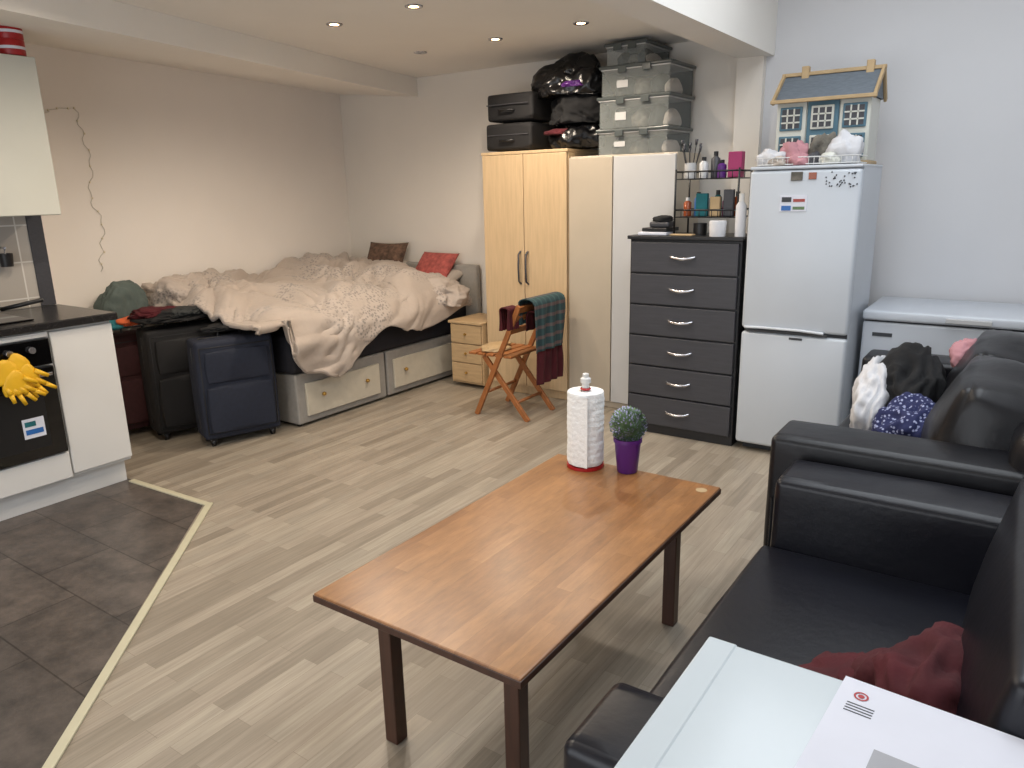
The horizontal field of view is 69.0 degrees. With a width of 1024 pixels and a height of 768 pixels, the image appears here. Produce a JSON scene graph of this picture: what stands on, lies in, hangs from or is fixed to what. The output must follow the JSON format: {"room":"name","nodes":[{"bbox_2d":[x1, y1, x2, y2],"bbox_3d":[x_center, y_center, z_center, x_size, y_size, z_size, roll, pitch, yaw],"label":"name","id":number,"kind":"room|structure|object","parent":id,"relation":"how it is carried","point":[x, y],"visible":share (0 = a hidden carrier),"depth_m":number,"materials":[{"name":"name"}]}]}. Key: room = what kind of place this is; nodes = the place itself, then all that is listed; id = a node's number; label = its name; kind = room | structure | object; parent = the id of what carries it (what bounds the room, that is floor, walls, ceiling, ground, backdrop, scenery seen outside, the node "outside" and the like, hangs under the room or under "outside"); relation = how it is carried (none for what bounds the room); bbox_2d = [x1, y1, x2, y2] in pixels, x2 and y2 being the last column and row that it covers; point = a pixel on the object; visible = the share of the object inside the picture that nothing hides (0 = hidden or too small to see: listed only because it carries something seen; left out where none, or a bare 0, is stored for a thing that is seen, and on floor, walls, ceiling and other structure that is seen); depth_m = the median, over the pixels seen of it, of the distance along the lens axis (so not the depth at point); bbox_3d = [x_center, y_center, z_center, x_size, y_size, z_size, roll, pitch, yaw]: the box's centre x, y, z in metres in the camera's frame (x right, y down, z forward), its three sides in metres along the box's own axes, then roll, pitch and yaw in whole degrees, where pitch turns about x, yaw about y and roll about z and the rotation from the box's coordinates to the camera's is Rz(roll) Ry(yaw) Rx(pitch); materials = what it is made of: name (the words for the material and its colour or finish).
{"room":"studio apartment","nodes":[
{"label":"studio apartment","id":0,"kind":"room"},
{"bbox_2d":[0,478,202,767],"bbox_3d":[-1.841,1.096,2.077,4.450,0.001,3.310,9,18,34],"label":"tiles","id":1,"kind":"structure","parent":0,"point":[76,572],"depth_m":3.02,"materials":[{"name":"grey tile"}]},
{"bbox_2d":[0,304,131,520],"bbox_3d":[-3.106,0.332,3.218,0.640,0.960,2.645,9,18,34],"label":"base unit","id":2,"kind":"object","parent":1,"relation":"on","point":[81,340],"visible":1,"depth_m":3.90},
{"bbox_2d":[0,313,33,324],"bbox_3d":[-2.734,-0.291,3.639,0.400,0.013,0.570,9,18,34],"label":"cooktop","id":3,"kind":"object","parent":2,"relation":"on","point":[4,318],"visible":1,"depth_m":3.75,"materials":[{"name":"black glass"}]},
{"bbox_2d":[0,298,43,311],"bbox_3d":[-2.655,-0.380,3.782,0.270,0.080,0.425,9,18,34],"label":"frying pan","id":4,"kind":"object","parent":3,"relation":"on","point":[22,304],"visible":1,"depth_m":3.82,"materials":[{"name":"black metal"}]},
{"bbox_2d":[0,338,67,469],"bbox_3d":[-2.461,0.122,3.559,0.084,0.595,0.570,9,18,34],"label":"oven","id":5,"kind":"object","parent":2,"relation":"on","point":[35,430],"visible":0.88,"depth_m":3.69,"materials":[{"name":"black glass"}]},
{"bbox_2d":[0,353,56,405],"bbox_3d":[-2.348,-0.028,3.591,0.066,0.252,0.265,9,18,34],"label":"gloves","id":6,"kind":"object","parent":5,"relation":"hanging from","point":[18,377],"visible":1,"depth_m":3.57,"materials":[{"name":"yellow rubber"}]},
{"bbox_2d":[0,304,117,336],"bbox_3d":[-3.116,-0.113,3.101,0.640,0.040,2.645,9,18,34],"label":"countertop","id":7,"kind":"structure","parent":2,"relation":"on","point":[56,316],"depth_m":3.87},
{"bbox_2d":[129,479,209,505],"bbox_3d":[-1.862,0.583,4.027,0.671,0.010,0.034,8,17,31],"label":"trim","id":8,"kind":"structure","parent":1,"relation":"on","point":[141,483],"depth_m":4.01,"materials":[{"name":"beige wood"}]},
{"bbox_2d":[25,43,351,332],"bbox_3d":[-3.067,-0.765,4.400,0.099,2.480,6.525,6,16,26],"label":"wall","id":9,"kind":"structure","parent":0,"point":[193,171],"depth_m":5.43,"materials":[{"name":"paint"}]},
{"bbox_2d":[44,107,104,271],"bbox_3d":[-2.772,-1.230,4.766,0.013,1.034,0.285,6,16,26],"label":"fairy lights","id":10,"kind":"object","parent":9,"relation":"attached to","point":[68,108],"visible":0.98,"depth_m":4.82,"materials":[{"name":"clear metal"}]},
{"bbox_2d":[0,0,417,96],"bbox_3d":[-2.457,-1.794,3.679,1.527,0.149,6.722,6,16,26],"label":"ceiling beam","id":11,"kind":"structure","parent":9,"relation":"attached to","point":[110,28],"depth_m":4.32,"materials":[{"name":"paint"}]},
{"bbox_2d":[113,0,690,77],"bbox_3d":[-1.938,-1.835,3.297,3.900,0.100,6.450,9,18,34],"label":"ceiling","id":12,"kind":"structure","parent":0,"point":[454,35],"depth_m":4.40,"materials":[{"name":"paint"}]},
{"bbox_2d":[326,22,342,26],"bbox_3d":[-1.013,-2.049,4.246,0.096,0.006,0.096,9,18,34],"label":"recessed light","id":13,"kind":"object","parent":12,"relation":"in","point":[331,24],"visible":1,"depth_m":4.24,"materials":[{"name":"metal"}]},
{"bbox_2d":[405,4,422,8],"bbox_3d":[-0.511,-1.962,3.874,0.096,0.006,0.096,9,18,34],"label":"recessed light","id":14,"kind":"object","parent":12,"relation":"in","point":[408,6],"visible":1,"depth_m":3.87,"materials":[{"name":"metal"}]},
{"bbox_2d":[413,51,426,53],"bbox_3d":[-0.636,-2.299,5.168,0.096,0.006,0.096,9,18,34],"label":"recessed light","id":15,"kind":"object","parent":12,"relation":"in","point":[415,52],"visible":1,"depth_m":5.16,"materials":[{"name":"metal"}]},
{"bbox_2d":[488,37,502,40],"bbox_3d":[-0.106,-2.205,4.766,0.096,0.006,0.096,9,18,34],"label":"recessed light","id":16,"kind":"object","parent":12,"relation":"in","point":[493,38],"visible":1,"depth_m":4.76,"materials":[{"name":"metal"}]},
{"bbox_2d":[573,21,588,24],"bbox_3d":[0.403,-2.108,4.353,0.096,0.006,0.096,9,18,34],"label":"recessed light","id":17,"kind":"object","parent":12,"relation":"in","point":[576,22],"visible":1,"depth_m":4.34,"materials":[{"name":"metal"}]},
{"bbox_2d":[55,374,769,767],"bbox_3d":[-1.009,0.795,3.365,6.420,0.100,6.450,9,18,34],"label":"floor","id":18,"kind":"structure","parent":0,"point":[234,663],"depth_m":2.94,"materials":[{"name":"laminate"}]},
{"bbox_2d":[42,502,212,767],"bbox_3d":[-1.246,1.175,1.716,0.034,0.010,4.490,-3,15,-8],"label":"trim","id":19,"kind":"structure","parent":18,"relation":"on","point":[70,731],"depth_m":2.60,"materials":[{"name":"beige wood"}]},
{"bbox_2d":[113,324,149,431],"bbox_3d":[-2.506,-0.035,5.024,0.249,0.726,0.447,13,20,43],"label":"suitcase","id":20,"kind":"object","parent":18,"relation":"on","point":[125,342],"visible":0.16,"depth_m":4.88,"materials":[{"name":"fabric"}]},
{"bbox_2d":[93,280,148,318],"bbox_3d":[-2.591,-0.540,4.938,0.217,0.289,0.353,9,18,34],"label":"fleece blanket","id":21,"kind":"object","parent":20,"relation":"on","point":[125,296],"visible":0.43,"depth_m":4.86,"materials":[{"name":"green fabric"}]},
{"bbox_2d":[136,320,215,439],"bbox_3d":[-2.182,-0.051,4.963,0.487,0.776,0.279,-14,19,-40],"label":"suitcase","id":22,"kind":"object","parent":18,"relation":"on","point":[162,349],"visible":0.59,"depth_m":4.80,"materials":[{"name":"fabric"}]},
{"bbox_2d":[109,306,234,332],"bbox_3d":[-2.187,-0.440,4.845,0.968,0.149,0.486,-3,15,-6],"label":"pile","id":23,"kind":"object","parent":22,"relation":"on","point":[149,314],"visible":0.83,"depth_m":4.72,"materials":[{"name":"black fabric"}]},
{"bbox_2d":[169,306,202,317],"bbox_3d":[-2.134,-0.484,4.871,0.203,0.058,0.298,9,18,34],"label":"print","id":24,"kind":"object","parent":23,"relation":"attached to","point":[174,311],"depth_m":4.80},
{"bbox_2d":[186,329,279,445],"bbox_3d":[-1.792,0.002,4.824,0.507,0.726,0.279,-12,18,-35],"label":"suitcase","id":25,"kind":"object","parent":18,"relation":"on","point":[233,375],"visible":0.98,"depth_m":4.71,"materials":[{"name":"fabric"}]},
{"bbox_2d":[141,242,480,425],"bbox_3d":[-1.494,-0.478,5.888,1.650,1.104,2.372,9,18,34],"label":"bed","id":26,"kind":"object","parent":18,"relation":"on","point":[346,332],"visible":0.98,"depth_m":5.43,"materials":[{"name":"beige fabric"}]},
{"bbox_2d":[141,252,471,377],"bbox_3d":[-1.567,-0.589,5.835,1.560,0.736,2.164,9,18,34],"label":"duvet","id":27,"kind":"object","parent":26,"relation":"on","point":[324,315],"depth_m":5.37,"materials":[{"name":"beige fabric"}]},
{"bbox_2d":[367,242,408,262],"bbox_3d":[-1.154,-1.112,6.748,0.420,0.380,0.122,6,-14,25],"label":"cushion","id":28,"kind":"object","parent":26,"relation":"on","point":[395,252],"depth_m":6.70,"materials":[{"name":"brown fabric"}]},
{"bbox_2d":[415,252,459,276],"bbox_3d":[-0.675,-1.019,6.470,0.440,0.300,0.110,11,-21,39],"label":"cushion","id":29,"kind":"object","parent":26,"relation":"on","point":[443,264],"depth_m":6.39,"materials":[{"name":"red fabric"}]},
{"bbox_2d":[447,269,462,280],"bbox_3d":[-0.751,-0.880,6.462,0.620,0.160,0.420,9,43,34],"label":"pillow","id":30,"kind":"object","parent":26,"relation":"on","point":[452,274],"depth_m":6.37,"materials":[{"name":"beige fabric"}]},
{"bbox_2d":[448,313,488,385],"bbox_3d":[-0.262,-0.290,6.120,0.332,0.510,0.430,9,18,34],"label":"nightstand","id":31,"kind":"object","parent":18,"relation":"on","point":[469,332],"visible":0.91,"depth_m":5.96,"materials":[{"name":"brown wood"}]},
{"bbox_2d":[313,454,720,767],"bbox_3d":[0.110,0.710,2.409,0.682,0.501,1.291,9,18,34],"label":"coffee table","id":32,"kind":"object","parent":18,"relation":"on","point":[499,586],"visible":0.99,"depth_m":2.13,"materials":[{"name":"brown wood"}]},
{"bbox_2d":[567,373,604,471],"bbox_3d":[0.281,0.137,2.858,0.144,0.372,0.148,9,18,34],"label":"paper towel roll","id":33,"kind":"object","parent":32,"relation":"on","point":[585,403],"visible":1,"depth_m":2.81,"materials":[{"name":"white paper"}]},
{"bbox_2d":[609,405,646,473],"bbox_3d":[0.436,0.206,2.806,0.146,0.259,0.147,9,18,34],"label":"potted plant","id":34,"kind":"object","parent":32,"relation":"on","point":[628,424],"visible":1,"depth_m":2.77,"materials":[{"name":"green plant"}]},
{"bbox_2d":[469,292,565,421],"bbox_3d":[0.031,-0.206,5.254,0.534,0.854,0.517,9,18,34],"label":"folding chair","id":35,"kind":"object","parent":18,"relation":"on","point":[544,314],"visible":1,"depth_m":5.14,"materials":[{"name":"brown wood"}]},
{"bbox_2d":[481,148,600,399],"bbox_3d":[0.223,-0.842,5.737,0.745,1.812,0.536,9,18,34],"label":"wardrobe","id":36,"kind":"object","parent":18,"relation":"on","point":[526,193],"visible":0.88,"depth_m":5.48,"materials":[{"name":"brown wood"}]},
{"bbox_2d":[531,51,613,148],"bbox_3d":[0.417,-1.992,5.256,0.610,0.638,0.429,9,18,34],"label":"bags","id":37,"kind":"object","parent":36,"relation":"on","point":[574,83],"visible":0.96,"depth_m":5.11,"materials":[{"name":"plastic"}]},
{"bbox_2d":[544,128,567,134],"bbox_3d":[0.329,-1.769,5.222,0.217,0.041,0.118,9,18,34],"label":"print","id":38,"kind":"object","parent":37,"relation":"attached to","point":[556,131],"depth_m":5.18,"materials":[{"name":"red fabric"}]},
{"bbox_2d":[561,80,582,86],"bbox_3d":[0.405,-2.041,5.064,0.223,0.044,0.117,9,18,34],"label":"print","id":39,"kind":"object","parent":37,"relation":"on","point":[564,83],"depth_m":5.02},
{"bbox_2d":[569,152,700,407],"bbox_3d":[0.850,-0.713,5.303,0.790,1.755,0.420,9,18,34],"label":"wardrobe","id":40,"kind":"object","parent":18,"relation":"on","point":[612,198],"visible":0.63,"depth_m":5.14,"materials":[{"name":"white wood"}]},
{"bbox_2d":[596,38,696,154],"bbox_3d":[0.900,-1.907,5.004,0.530,0.700,0.452,9,18,34],"label":"storage boxes","id":41,"kind":"object","parent":40,"relation":"on","point":[655,91],"visible":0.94,"depth_m":4.94},
{"bbox_2d":[627,232,746,445],"bbox_3d":[1.118,-0.301,4.693,0.720,1.257,0.407,9,18,34],"label":"dresser","id":42,"kind":"object","parent":18,"relation":"on","point":[686,328],"visible":0.94,"depth_m":4.53,"materials":[{"name":"wood"}]},
{"bbox_2d":[638,215,694,235],"bbox_3d":[0.967,-0.973,4.555,0.367,0.116,0.218,9,18,34],"label":"clutter","id":43,"kind":"object","parent":42,"relation":"on","point":[662,224],"visible":0.99,"depth_m":4.55,"materials":[{"name":"paper"}]},
{"bbox_2d":[638,231,675,234],"bbox_3d":[0.900,-0.937,4.620,0.180,0.017,0.190,7,17,29],"label":"book","id":44,"kind":"object","parent":43,"relation":"on","point":[644,232],"depth_m":4.55,"materials":[{"name":"paper"}]},
{"bbox_2d":[642,227,678,231],"bbox_3d":[0.920,-0.961,4.618,0.170,0.022,0.160,11,19,39],"label":"book","id":45,"kind":"object","parent":43,"relation":"on","point":[647,229],"depth_m":4.57,"materials":[{"name":"black paper"}]},
{"bbox_2d":[673,167,752,233],"bbox_3d":[1.196,-1.088,4.449,0.392,0.382,0.232,9,18,34],"label":"wire rack","id":46,"kind":"object","parent":42,"relation":"on","point":[739,170],"visible":0.75,"depth_m":4.38,"materials":[{"name":"black metal"}]},
{"bbox_2d":[675,215,747,217],"bbox_3d":[1.198,-1.004,4.471,0.380,0.006,0.220,9,18,34],"label":"shelf","id":47,"kind":"object","parent":46,"relation":"attached to","point":[692,216],"depth_m":4.41,"materials":[{"name":"black metal"}]},
{"bbox_2d":[677,177,750,179],"bbox_3d":[1.194,-1.217,4.415,0.380,0.006,0.220,9,18,34],"label":"shelf","id":48,"kind":"object","parent":46,"relation":"attached to","point":[694,178],"depth_m":4.33,"materials":[{"name":"black metal"}]},
{"bbox_2d":[681,139,746,236],"bbox_3d":[1.174,-1.151,4.358,0.442,0.554,0.238,9,18,34],"label":"toiletries","id":49,"kind":"object","parent":42,"relation":"on","point":[736,159],"visible":0.9,"depth_m":4.36,"materials":[{"name":"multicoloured plastic"}]},
{"bbox_2d":[683,201,691,215],"bbox_3d":[1.068,-1.070,4.533,0.048,0.092,0.048,9,18,34],"label":"bottle","id":50,"kind":"object","parent":49,"relation":"on","point":[687,204],"depth_m":4.52,"materials":[{"name":"orange plastic"}]},
{"bbox_2d":[684,163,696,178],"bbox_3d":[1.071,-1.280,4.472,0.070,0.090,0.070,9,18,34],"label":"cup","id":51,"kind":"object","parent":49,"relation":"on","point":[688,166],"depth_m":4.44,"materials":[{"name":"white ceramic"}]},
{"bbox_2d":[694,198,695,215],"bbox_3d":[1.128,-1.079,4.512,0.048,0.118,0.048,9,18,34],"label":"bottle","id":52,"kind":"object","parent":49,"relation":"on","point":[695,198],"depth_m":4.51,"materials":[{"name":"blue plastic"}]},
{"bbox_2d":[693,223,706,234],"bbox_3d":[1.130,-0.931,4.476,0.080,0.070,0.080,9,18,34],"label":"jar","id":53,"kind":"object","parent":49,"relation":"on","point":[698,228],"depth_m":4.44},
{"bbox_2d":[699,161,708,177],"bbox_3d":[1.134,-1.270,4.405,0.052,0.101,0.052,9,18,34],"label":"bottle","id":54,"kind":"object","parent":49,"relation":"on","point":[703,165],"depth_m":4.39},
{"bbox_2d":[711,156,719,177],"bbox_3d":[1.200,-1.281,4.392,0.052,0.126,0.052,9,18,34],"label":"bottle","id":55,"kind":"object","parent":49,"relation":"on","point":[715,161],"depth_m":4.37,"materials":[{"name":"grey plastic"}]},
{"bbox_2d":[709,220,726,236],"bbox_3d":[1.194,-0.903,4.325,0.100,0.090,0.100,9,18,34],"label":"jar","id":56,"kind":"object","parent":49,"relation":"on","point":[717,228],"depth_m":4.29,"materials":[{"name":"white plastic"}]},
{"bbox_2d":[717,163,726,177],"bbox_3d":[1.225,-1.248,4.346,0.052,0.084,0.052,9,18,34],"label":"bottle","id":57,"kind":"object","parent":49,"relation":"on","point":[720,166],"depth_m":4.33,"materials":[{"name":"purple plastic"}]},
{"bbox_2d":[734,196,736,215],"bbox_3d":[1.326,-1.048,4.380,0.048,0.118,0.048,9,18,34],"label":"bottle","id":58,"kind":"object","parent":49,"relation":"on","point":[736,196],"depth_m":4.36,"materials":[{"name":"plastic"}]},
{"bbox_2d":[734,201,746,236],"bbox_3d":[1.308,-0.946,4.258,0.060,0.202,0.060,9,18,34],"label":"bottle","id":59,"kind":"object","parent":49,"relation":"on","point":[741,208],"depth_m":4.24,"materials":[{"name":"white plastic"}]},
{"bbox_2d":[614,637,842,767],"bbox_3d":[0.434,0.961,0.930,0.728,0.752,0.829,9,18,34],"label":"table","id":60,"kind":"object","parent":18,"relation":"on","point":[732,706],"visible":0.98,"depth_m":1.16,"materials":[{"name":"laminate"}]},
{"bbox_2d":[794,676,1023,767],"bbox_3d":[0.567,0.555,0.970,0.366,0.005,0.424,10,19,37],"label":"envelope","id":61,"kind":"object","parent":60,"relation":"on","point":[864,725],"visible":1,"depth_m":1.10,"materials":[{"name":"paper"}]},
{"bbox_2d":[563,460,1023,767],"bbox_3d":[0.940,0.707,1.656,1.101,0.853,1.498,9,18,34],"label":"leather sofa","id":62,"kind":"object","parent":18,"relation":"on","point":[855,560],"visible":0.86,"depth_m":1.98,"materials":[{"name":"black leather"}]},
{"bbox_2d":[650,546,969,697],"bbox_3d":[0.778,0.740,1.784,0.701,0.212,1.046,9,18,34],"label":"seat cushion","id":63,"kind":"object","parent":62,"relation":"on","point":[794,605],"depth_m":1.97,"materials":[{"name":"black leather"}]},
{"bbox_2d":[799,621,963,714],"bbox_3d":[0.814,0.609,1.480,0.422,0.204,0.503,-8,16,-24],"label":"blanket","id":64,"kind":"object","parent":62,"relation":"on","point":[925,668],"visible":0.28,"depth_m":1.46,"materials":[{"name":"fabric"}]},
{"bbox_2d":[956,476,1023,739],"bbox_3d":[1.087,0.532,1.505,0.303,0.449,1.059,22,25,29],"label":"cushion","id":65,"kind":"object","parent":62,"relation":"on","point":[990,565],"depth_m":1.38,"materials":[{"name":"black leather"}]},
{"bbox_2d":[736,163,882,450],"bbox_3d":[1.722,-0.425,4.364,0.572,1.637,0.612,9,18,34],"label":"refrigerator","id":66,"kind":"object","parent":18,"relation":"on","point":[811,233],"visible":0.94,"depth_m":4.11,"materials":[{"name":"metal"}]},
{"bbox_2d":[791,172,802,180],"bbox_3d":[1.515,-1.105,3.960,0.060,0.045,0.006,9,18,34],"label":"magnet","id":67,"kind":"object","parent":66,"relation":"attached to","point":[795,176],"depth_m":3.96},
{"bbox_2d":[755,129,867,166],"bbox_3d":[1.599,-1.270,4.016,0.549,0.178,0.250,9,18,34],"label":"bags","id":68,"kind":"object","parent":66,"relation":"on","point":[844,148],"visible":0.96,"depth_m":3.96,"materials":[{"name":"white fabric"}]},
{"bbox_2d":[757,154,867,165],"bbox_3d":[1.620,-1.207,4.029,0.514,0.043,0.233,9,18,34],"label":"basket","id":69,"kind":"object","parent":66,"relation":"on","point":[762,159],"depth_m":3.95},
{"bbox_2d":[770,59,887,163],"bbox_3d":[1.781,-1.515,4.200,0.550,0.550,0.356,9,18,34],"label":"dollhouse","id":70,"kind":"object","parent":66,"relation":"on","point":[810,103],"visible":0.78,"depth_m":4.10,"materials":[{"name":"blue wood"}]},
{"bbox_2d":[763,329,1023,545],"bbox_3d":[1.758,0.301,2.967,1.025,0.940,1.689,9,18,34],"label":"leather sofa","id":71,"kind":"object","parent":18,"relation":"on","point":[972,437],"visible":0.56,"depth_m":2.39,"materials":[{"name":"black leather"}]},
{"bbox_2d":[849,338,976,437],"bbox_3d":[1.617,0.065,3.075,0.535,0.438,1.101,9,18,34],"label":"pile","id":72,"kind":"object","parent":71,"relation":"on","point":[895,392],"visible":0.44,"depth_m":3.15,"materials":[{"name":"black fabric"}]},
{"bbox_2d":[921,355,1023,450],"bbox_3d":[1.688,0.207,2.626,0.433,0.586,0.706,24,26,28],"label":"cushion","id":73,"kind":"object","parent":71,"relation":"on","point":[982,408],"depth_m":2.39,"materials":[{"name":"black leather"}]},
{"bbox_2d":[944,329,1023,391],"bbox_3d":[2.026,0.078,3.100,0.430,0.586,0.706,24,26,28],"label":"cushion","id":74,"kind":"object","parent":71,"relation":"on","point":[1004,344],"depth_m":2.96,"materials":[{"name":"black leather"}]},
{"bbox_2d":[858,296,1023,375],"bbox_3d":[2.566,-0.002,4.220,1.041,0.855,0.620,9,18,34],"label":"chest freezer","id":75,"kind":"object","parent":18,"relation":"on","point":[889,322],"visible":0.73,"depth_m":4.07,"materials":[{"name":"metal"}]},
{"bbox_2d":[340,41,736,312],"bbox_3d":[-0.001,-1.648,6.092,4.050,3.200,0.100,9,18,34],"label":"wall","id":76,"kind":"structure","parent":0,"point":[414,169],"depth_m":6.40,"materials":[{"name":"paint"}]},
{"bbox_2d":[587,0,777,58],"bbox_3d":[-0.261,-1.755,2.123,0.220,0.770,6.450,9,18,34],"label":"ceiling beam","id":77,"kind":"structure","parent":76,"relation":"attached to","point":[737,29],"depth_m":3.98,"materials":[{"name":"paint"}]},
{"bbox_2d":[728,56,766,232],"bbox_3d":[1.561,-0.964,5.066,0.170,2.330,0.060,9,18,34],"label":"pillar","id":78,"kind":"structure","parent":76,"relation":"attached to","point":[751,71],"depth_m":4.83,"materials":[{"name":"paint"}]},
{"bbox_2d":[761,0,1023,306],"bbox_3d":[2.561,-1.254,4.373,2.170,3.200,0.100,9,18,34],"label":"wall","id":79,"kind":"structure","parent":0,"point":[950,144],"depth_m":4.34,"materials":[{"name":"white paint"}]},
{"bbox_3d":[-3.780,-0.289,3.076,0.460,2.260,3.330,9,18,34],"label":"wall","id":80,"kind":"structure","parent":0,"visible":0},
{"bbox_2d":[0,215,55,309],"bbox_3d":[-3.387,-0.416,3.201,0.014,0.503,2.630,9,18,34],"label":"backsplash","id":81,"kind":"structure","parent":80,"relation":"attached to","point":[30,278],"depth_m":4.15,"materials":[{"name":"tile"}]},
{"bbox_2d":[0,247,13,266],"bbox_3d":[-2.739,-0.689,4.029,0.072,0.106,0.072,-4,15,-10],"label":"utensil","id":82,"kind":"object","parent":81,"relation":"attached to","point":[6,259],"visible":1,"depth_m":4.01,"materials":[{"name":"metal"}]},
{"bbox_2d":[0,53,60,216],"bbox_3d":[-3.056,-1.105,3.258,0.315,0.783,1.800,9,18,34],"label":"upper cabinet","id":83,"kind":"object","parent":80,"relation":"attached to","point":[28,187],"visible":1,"depth_m":3.79,"materials":[{"name":"white wood"}]},
{"bbox_2d":[0,25,26,55],"bbox_3d":[-2.522,-1.728,3.743,0.122,0.149,0.122,9,18,34],"label":"tin","id":84,"kind":"object","parent":83,"relation":"on","point":[11,38],"visible":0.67,"depth_m":3.70,"materials":[{"name":"metal"}]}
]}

